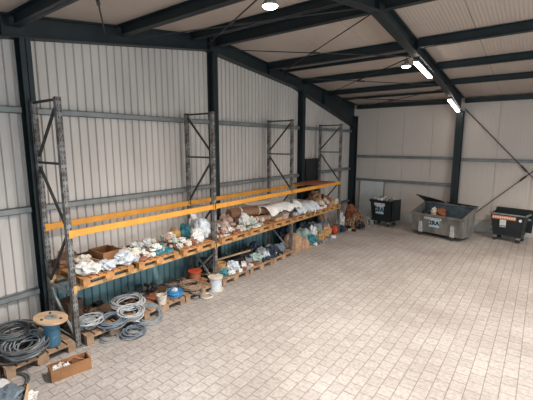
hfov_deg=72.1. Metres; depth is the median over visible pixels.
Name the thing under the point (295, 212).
carton
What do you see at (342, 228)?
bag
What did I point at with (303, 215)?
wooden pallet
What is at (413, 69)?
purlin
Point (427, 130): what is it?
wall
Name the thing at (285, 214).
plastic bag
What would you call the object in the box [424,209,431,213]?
cloth bag
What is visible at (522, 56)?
purlin
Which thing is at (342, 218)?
plastic bag
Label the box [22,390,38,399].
rag
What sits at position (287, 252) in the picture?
wooden pallet
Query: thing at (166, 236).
bag
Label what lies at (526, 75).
purlin
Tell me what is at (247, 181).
girt
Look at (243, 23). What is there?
purlin
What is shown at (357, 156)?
girt
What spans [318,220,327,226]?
plastic bag
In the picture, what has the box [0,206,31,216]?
girt
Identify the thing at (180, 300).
wooden pallet
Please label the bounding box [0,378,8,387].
disc
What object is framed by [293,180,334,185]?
board
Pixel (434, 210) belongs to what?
plastic bag
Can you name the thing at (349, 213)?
cable tangle
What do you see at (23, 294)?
girt
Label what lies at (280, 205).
plastic sheet
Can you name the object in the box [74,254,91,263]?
plastic bag
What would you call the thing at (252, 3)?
rod
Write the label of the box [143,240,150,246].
bag
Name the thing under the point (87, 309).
bag
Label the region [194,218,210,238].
plastic bag
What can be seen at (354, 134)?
column
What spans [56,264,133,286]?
wooden pallet
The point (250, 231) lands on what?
wooden pallet
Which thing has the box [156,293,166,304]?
bucket
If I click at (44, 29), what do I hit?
beam
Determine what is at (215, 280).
spool
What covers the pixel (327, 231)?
plastic bag
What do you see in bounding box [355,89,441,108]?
rod
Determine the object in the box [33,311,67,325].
disc
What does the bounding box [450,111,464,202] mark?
column
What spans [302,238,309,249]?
sack
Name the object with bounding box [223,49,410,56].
rod
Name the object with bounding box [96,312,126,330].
coil
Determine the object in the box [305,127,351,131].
girt
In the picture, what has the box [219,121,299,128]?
girt
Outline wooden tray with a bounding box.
[88,245,121,259]
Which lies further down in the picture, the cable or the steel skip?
the cable
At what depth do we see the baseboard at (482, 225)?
12.20 m
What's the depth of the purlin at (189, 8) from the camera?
5.37 m
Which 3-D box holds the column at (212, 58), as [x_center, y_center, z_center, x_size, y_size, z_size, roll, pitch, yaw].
[-1.187,-0.824,8.372,0.255,4.875,0.260,7,11,36]
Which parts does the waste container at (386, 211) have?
lid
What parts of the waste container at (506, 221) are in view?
lid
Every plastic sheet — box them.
[245,197,301,215]
[293,198,319,213]
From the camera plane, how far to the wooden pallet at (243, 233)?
7.64 m
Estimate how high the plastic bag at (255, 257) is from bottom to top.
0.188 m
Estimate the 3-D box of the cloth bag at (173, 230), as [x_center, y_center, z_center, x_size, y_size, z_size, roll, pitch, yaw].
[-1.812,0.668,7.140,0.283,0.282,0.272,-2,9,-11]
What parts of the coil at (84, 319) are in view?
hose coil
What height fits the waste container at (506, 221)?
0.955 m
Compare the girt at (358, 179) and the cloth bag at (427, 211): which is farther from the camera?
the girt at (358, 179)
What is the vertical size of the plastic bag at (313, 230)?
0.524 m
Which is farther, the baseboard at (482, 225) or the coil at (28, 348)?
the baseboard at (482, 225)
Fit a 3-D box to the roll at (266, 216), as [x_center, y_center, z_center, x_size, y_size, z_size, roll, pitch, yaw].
[0.028,0.426,9.109,1.160,0.157,0.192,-7,11,-38]
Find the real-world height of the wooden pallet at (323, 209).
0.107 m
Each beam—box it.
[0,12,356,126]
[331,0,464,111]
[357,99,449,108]
[465,94,532,102]
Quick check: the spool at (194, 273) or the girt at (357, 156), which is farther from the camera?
the girt at (357, 156)
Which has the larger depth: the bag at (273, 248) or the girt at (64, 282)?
the bag at (273, 248)
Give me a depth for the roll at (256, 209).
8.60 m
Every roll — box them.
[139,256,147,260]
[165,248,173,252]
[226,203,274,217]
[253,212,281,220]
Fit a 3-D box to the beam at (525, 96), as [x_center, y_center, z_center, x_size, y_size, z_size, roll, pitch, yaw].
[7.878,-3.054,10.802,3.580,0.140,0.120,7,11,36]
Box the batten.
[218,250,250,259]
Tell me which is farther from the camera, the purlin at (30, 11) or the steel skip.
the steel skip
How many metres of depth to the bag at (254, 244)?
9.18 m
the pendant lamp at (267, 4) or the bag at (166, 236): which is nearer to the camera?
the pendant lamp at (267, 4)
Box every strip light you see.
[413,60,432,77]
[448,98,459,111]
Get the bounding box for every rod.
[96,0,105,36]
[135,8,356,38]
[207,0,256,44]
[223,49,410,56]
[278,14,370,74]
[285,77,435,84]
[325,57,410,94]
[330,97,448,102]
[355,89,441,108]
[465,109,532,177]
[476,171,532,212]
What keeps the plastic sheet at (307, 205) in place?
on the wooden box
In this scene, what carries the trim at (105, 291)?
attached to the wall at (105, 157)
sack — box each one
[283,232,302,252]
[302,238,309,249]
[308,190,321,200]
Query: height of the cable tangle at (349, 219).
0.521 m
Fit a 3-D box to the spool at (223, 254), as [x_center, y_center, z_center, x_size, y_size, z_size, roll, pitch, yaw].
[-1.016,1.345,8.343,0.218,0.274,0.240,4,10,25]
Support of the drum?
on the wooden pallet at (67, 344)
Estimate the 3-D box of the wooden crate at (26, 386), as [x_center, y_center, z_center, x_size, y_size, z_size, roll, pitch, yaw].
[-2.885,2.239,3.972,0.500,0.160,0.360,-4,10,-27]
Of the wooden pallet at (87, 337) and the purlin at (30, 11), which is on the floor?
the wooden pallet at (87, 337)
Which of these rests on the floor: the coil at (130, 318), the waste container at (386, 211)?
the waste container at (386, 211)
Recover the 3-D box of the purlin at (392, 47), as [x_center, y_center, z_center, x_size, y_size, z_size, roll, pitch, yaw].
[1.465,-3.293,8.441,3.470,0.170,0.120,7,11,36]
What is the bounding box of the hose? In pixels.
[62,356,84,365]
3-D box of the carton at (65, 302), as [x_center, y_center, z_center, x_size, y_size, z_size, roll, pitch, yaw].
[-3.061,1.721,5.709,0.260,0.363,0.240,4,10,25]
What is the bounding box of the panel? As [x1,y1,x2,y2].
[304,158,317,223]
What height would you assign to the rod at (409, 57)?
0.295 m
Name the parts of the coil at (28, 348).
hose coil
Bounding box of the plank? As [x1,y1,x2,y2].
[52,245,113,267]
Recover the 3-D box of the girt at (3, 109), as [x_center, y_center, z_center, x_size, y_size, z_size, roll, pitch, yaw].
[-4.782,-1.030,3.594,0.093,0.090,4.180,7,11,36]
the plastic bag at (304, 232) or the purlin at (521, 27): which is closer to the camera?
the purlin at (521, 27)
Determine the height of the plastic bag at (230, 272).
0.098 m
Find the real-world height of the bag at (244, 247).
0.314 m
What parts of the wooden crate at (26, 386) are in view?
panel, panel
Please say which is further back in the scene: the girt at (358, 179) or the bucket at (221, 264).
the girt at (358, 179)
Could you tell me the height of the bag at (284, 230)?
0.704 m
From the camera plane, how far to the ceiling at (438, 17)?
7.82 m
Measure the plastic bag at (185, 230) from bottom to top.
0.320 m
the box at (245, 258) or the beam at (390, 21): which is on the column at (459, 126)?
the beam at (390, 21)
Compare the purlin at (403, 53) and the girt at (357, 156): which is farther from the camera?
the girt at (357, 156)
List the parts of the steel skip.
lid, lid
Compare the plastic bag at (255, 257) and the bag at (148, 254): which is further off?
the plastic bag at (255, 257)
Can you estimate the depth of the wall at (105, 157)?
6.76 m
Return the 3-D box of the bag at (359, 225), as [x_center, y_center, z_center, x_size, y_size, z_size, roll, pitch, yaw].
[3.203,0.835,12.552,0.390,0.318,0.393,6,11,35]
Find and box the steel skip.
[410,194,478,240]
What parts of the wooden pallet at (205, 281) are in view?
hose coil, hose coil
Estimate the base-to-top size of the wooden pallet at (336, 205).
0.107 m
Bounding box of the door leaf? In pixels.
[359,180,384,218]
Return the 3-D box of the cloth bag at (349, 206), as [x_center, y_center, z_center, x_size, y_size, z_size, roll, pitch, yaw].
[3.121,0.486,13.531,0.410,0.708,0.427,-3,9,-17]
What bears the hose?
in the wooden crate at (76, 366)
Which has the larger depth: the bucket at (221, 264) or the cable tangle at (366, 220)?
the cable tangle at (366, 220)
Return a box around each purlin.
[8,0,78,27]
[118,0,244,36]
[190,0,342,40]
[213,5,369,47]
[268,42,404,69]
[283,52,409,72]
[303,65,420,84]
[328,81,438,95]
[342,90,443,99]
[384,0,435,10]
[418,20,532,48]
[437,51,532,69]
[451,72,532,84]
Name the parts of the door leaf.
edge frame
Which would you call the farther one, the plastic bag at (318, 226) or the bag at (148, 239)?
the plastic bag at (318, 226)
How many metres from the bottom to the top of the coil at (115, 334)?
0.021 m
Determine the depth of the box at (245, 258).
8.52 m
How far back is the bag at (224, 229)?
7.47 m
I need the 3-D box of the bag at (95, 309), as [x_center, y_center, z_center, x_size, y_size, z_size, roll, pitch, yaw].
[-2.787,1.794,5.891,0.132,0.162,0.200,6,10,33]
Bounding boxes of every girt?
[0,105,21,113]
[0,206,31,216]
[0,287,39,304]
[38,108,208,123]
[47,184,210,209]
[54,249,179,288]
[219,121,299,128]
[220,174,298,186]
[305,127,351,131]
[321,167,350,173]
[355,178,450,185]
[356,155,452,159]
[461,158,532,162]
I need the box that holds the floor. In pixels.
[1,218,532,399]
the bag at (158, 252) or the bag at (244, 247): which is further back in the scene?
the bag at (244, 247)
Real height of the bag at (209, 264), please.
0.355 m
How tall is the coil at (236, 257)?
0.171 m
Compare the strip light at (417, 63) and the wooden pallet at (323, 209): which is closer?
the strip light at (417, 63)
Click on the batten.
(231, 255)
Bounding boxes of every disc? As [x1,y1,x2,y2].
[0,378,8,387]
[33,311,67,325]
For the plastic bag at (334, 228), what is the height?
0.283 m
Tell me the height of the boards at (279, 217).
0.073 m
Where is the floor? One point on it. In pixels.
(379, 312)
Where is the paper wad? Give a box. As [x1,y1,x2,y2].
[51,365,59,370]
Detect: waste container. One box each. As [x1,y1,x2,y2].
[369,198,400,226]
[490,206,532,242]
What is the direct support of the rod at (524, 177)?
attached to the column
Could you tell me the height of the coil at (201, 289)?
0.094 m
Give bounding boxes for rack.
[29,96,342,349]
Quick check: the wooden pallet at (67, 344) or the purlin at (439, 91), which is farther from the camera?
the purlin at (439, 91)
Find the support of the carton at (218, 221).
on the wooden pallet at (243, 233)
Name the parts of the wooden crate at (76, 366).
panel, panel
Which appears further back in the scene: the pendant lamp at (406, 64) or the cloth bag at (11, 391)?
the pendant lamp at (406, 64)
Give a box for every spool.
[188,268,201,280]
[208,274,222,291]
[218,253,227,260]
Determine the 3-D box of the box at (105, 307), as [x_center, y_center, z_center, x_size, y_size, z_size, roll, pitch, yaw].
[-2.603,1.741,5.922,0.108,0.078,0.154,-1,9,-4]
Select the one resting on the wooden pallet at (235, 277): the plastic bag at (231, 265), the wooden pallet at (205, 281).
the plastic bag at (231, 265)
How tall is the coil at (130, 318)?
0.173 m
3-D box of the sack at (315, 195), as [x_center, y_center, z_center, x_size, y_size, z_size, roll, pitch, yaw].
[1.503,-0.080,11.466,0.476,0.441,0.620,1,9,4]
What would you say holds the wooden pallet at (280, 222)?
on the rack
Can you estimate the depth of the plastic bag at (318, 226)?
11.24 m
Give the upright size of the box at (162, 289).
0.095 m
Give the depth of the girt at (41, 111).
6.40 m
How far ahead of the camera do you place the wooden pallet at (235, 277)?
7.79 m
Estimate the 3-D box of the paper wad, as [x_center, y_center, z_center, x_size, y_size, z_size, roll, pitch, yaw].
[-2.643,2.135,4.574,0.103,0.142,0.107,4,10,23]
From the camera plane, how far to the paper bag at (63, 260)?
5.56 m
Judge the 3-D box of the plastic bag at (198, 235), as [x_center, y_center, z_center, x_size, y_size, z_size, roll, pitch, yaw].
[-1.329,0.682,7.053,0.272,0.282,0.327,-1,9,-4]
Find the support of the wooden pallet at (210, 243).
on the rack
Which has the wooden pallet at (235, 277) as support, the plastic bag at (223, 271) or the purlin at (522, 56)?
the plastic bag at (223, 271)
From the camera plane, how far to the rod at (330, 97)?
11.98 m
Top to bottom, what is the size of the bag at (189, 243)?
0.118 m
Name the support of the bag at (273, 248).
on the wooden pallet at (287, 252)
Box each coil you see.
[0,319,38,346]
[0,329,49,364]
[70,312,103,330]
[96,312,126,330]
[99,333,117,342]
[110,293,145,310]
[116,303,144,321]
[120,324,146,338]
[131,302,163,326]
[188,288,202,294]
[224,255,241,264]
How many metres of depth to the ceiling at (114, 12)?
5.51 m
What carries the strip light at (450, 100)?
attached to the beam at (390, 21)
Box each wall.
[0,39,349,335]
[354,98,532,219]
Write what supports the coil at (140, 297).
on the wooden pallet at (87, 337)
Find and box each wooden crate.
[20,383,29,399]
[47,351,91,382]
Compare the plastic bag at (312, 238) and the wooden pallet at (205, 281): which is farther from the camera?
the plastic bag at (312, 238)
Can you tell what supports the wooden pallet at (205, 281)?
on the floor
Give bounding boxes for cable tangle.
[344,208,367,226]
[345,213,366,229]
[363,216,374,226]
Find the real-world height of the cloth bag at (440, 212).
0.305 m
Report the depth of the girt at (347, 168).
13.26 m
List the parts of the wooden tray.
panel, panel, panel, panel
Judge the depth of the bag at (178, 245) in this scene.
6.63 m
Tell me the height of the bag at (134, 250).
0.142 m
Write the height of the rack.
3.500 m
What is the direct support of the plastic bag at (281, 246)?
on the wooden pallet at (287, 252)
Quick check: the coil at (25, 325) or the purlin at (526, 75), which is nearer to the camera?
the coil at (25, 325)
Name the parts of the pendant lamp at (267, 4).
lamp glass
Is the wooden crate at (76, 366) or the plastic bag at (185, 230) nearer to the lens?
the wooden crate at (76, 366)
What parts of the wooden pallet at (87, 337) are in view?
hose coil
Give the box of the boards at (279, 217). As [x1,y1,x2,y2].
[257,213,282,220]
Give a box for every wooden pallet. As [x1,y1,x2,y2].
[0,326,75,379]
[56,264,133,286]
[62,304,138,345]
[119,287,184,320]
[131,251,178,269]
[156,236,214,255]
[158,274,211,302]
[201,270,248,286]
[206,231,247,243]
[234,222,271,234]
[240,259,272,273]
[259,217,292,227]
[271,249,292,263]
[293,212,311,220]
[312,208,326,214]
[327,204,340,210]
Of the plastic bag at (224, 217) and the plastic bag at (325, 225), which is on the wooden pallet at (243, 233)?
the plastic bag at (224, 217)
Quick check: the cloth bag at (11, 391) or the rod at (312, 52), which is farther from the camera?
the rod at (312, 52)
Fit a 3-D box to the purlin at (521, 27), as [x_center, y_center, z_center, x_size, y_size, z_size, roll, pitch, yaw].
[4.458,-2.950,6.217,3.580,0.170,0.120,7,11,36]
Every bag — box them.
[0,383,23,399]
[57,246,76,268]
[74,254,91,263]
[75,260,101,275]
[84,305,92,312]
[88,307,99,312]
[97,259,117,270]
[113,249,134,264]
[129,241,137,246]
[129,247,140,256]
[141,251,151,257]
[142,237,150,242]
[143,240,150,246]
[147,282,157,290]
[152,243,161,249]
[155,248,163,254]
[163,233,171,240]
[168,227,180,237]
[176,243,183,248]
[180,223,190,238]
[185,240,191,246]
[188,213,198,233]
[190,228,203,243]
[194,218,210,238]
[198,256,212,272]
[219,214,232,225]
[219,268,227,276]
[220,226,227,232]
[226,260,239,271]
[228,270,235,274]
[237,244,253,254]
[238,212,249,226]
[249,241,259,252]
[249,252,263,261]
[255,246,268,254]
[265,244,278,253]
[274,242,284,251]
[279,223,295,242]
[281,210,289,218]
[296,227,310,238]
[297,221,308,228]
[307,222,323,232]
[307,234,318,244]
[308,225,317,234]
[317,231,324,239]
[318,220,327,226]
[322,227,330,235]
[324,223,331,234]
[332,225,337,233]
[336,211,344,225]
[339,225,346,232]
[345,204,355,216]
[354,220,364,228]
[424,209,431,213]
[430,207,436,214]
[436,208,446,215]
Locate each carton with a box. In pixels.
[57,296,82,325]
[209,220,225,228]
[282,208,302,215]
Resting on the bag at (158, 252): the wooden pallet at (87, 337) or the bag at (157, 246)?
the bag at (157, 246)
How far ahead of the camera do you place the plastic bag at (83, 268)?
5.27 m
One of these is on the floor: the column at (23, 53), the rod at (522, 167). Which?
the column at (23, 53)
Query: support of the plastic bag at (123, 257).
on the wooden pallet at (81, 280)
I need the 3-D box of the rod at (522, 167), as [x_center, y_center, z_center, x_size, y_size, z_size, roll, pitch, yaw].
[7.938,-0.874,11.169,3.660,3.939,0.056,7,11,36]
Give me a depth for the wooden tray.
5.90 m
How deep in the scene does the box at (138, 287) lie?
6.67 m
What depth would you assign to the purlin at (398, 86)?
11.03 m
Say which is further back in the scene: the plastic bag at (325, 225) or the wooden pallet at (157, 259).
the plastic bag at (325, 225)
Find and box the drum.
[42,324,60,348]
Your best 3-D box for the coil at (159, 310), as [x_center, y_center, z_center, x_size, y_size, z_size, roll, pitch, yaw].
[-1.962,1.908,6.062,0.491,0.254,0.489,0,9,-1]
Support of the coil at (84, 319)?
on the wooden pallet at (87, 337)
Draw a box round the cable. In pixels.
[0,372,29,384]
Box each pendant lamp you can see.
[262,0,278,9]
[401,57,410,67]
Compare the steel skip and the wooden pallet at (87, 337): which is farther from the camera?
the steel skip
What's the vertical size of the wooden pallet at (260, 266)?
0.144 m
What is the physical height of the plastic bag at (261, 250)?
0.259 m
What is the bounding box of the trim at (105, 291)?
[55,213,324,310]
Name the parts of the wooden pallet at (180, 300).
cable coil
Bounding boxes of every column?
[14,35,61,327]
[207,52,220,257]
[296,90,305,229]
[347,116,357,206]
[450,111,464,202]
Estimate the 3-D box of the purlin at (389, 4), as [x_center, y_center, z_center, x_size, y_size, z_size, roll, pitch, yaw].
[3.275,-2.895,4.632,3.580,0.200,0.120,7,11,36]
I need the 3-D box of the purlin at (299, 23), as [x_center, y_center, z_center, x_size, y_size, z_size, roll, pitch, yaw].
[0.281,-3.239,6.857,3.470,0.200,0.120,7,11,36]
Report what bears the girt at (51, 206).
attached to the wall at (105, 157)
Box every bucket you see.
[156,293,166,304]
[218,261,225,272]
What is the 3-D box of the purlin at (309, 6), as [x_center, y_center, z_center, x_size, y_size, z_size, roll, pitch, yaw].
[-0.127,-3.119,6.325,3.470,0.140,0.100,7,11,36]
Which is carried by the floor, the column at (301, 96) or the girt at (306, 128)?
the column at (301, 96)
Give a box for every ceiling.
[0,0,308,32]
[213,0,532,105]
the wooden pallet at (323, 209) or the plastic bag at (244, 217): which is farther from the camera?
the wooden pallet at (323, 209)
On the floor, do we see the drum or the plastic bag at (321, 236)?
the plastic bag at (321, 236)
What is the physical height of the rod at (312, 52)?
0.266 m
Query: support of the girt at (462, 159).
attached to the wall at (427, 130)
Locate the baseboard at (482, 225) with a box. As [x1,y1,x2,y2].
[355,206,532,237]
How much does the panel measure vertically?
2.420 m
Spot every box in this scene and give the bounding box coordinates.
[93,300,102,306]
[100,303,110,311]
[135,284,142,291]
[154,286,166,292]
[244,257,251,261]
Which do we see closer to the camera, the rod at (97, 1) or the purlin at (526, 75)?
the rod at (97, 1)
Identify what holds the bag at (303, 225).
on the floor
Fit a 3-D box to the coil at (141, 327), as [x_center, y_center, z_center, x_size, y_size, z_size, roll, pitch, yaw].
[-2.050,2.027,5.630,0.394,0.068,0.420,7,11,36]
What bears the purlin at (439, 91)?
attached to the beam at (44, 29)
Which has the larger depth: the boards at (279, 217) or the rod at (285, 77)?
the rod at (285, 77)
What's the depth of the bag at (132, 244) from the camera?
6.43 m

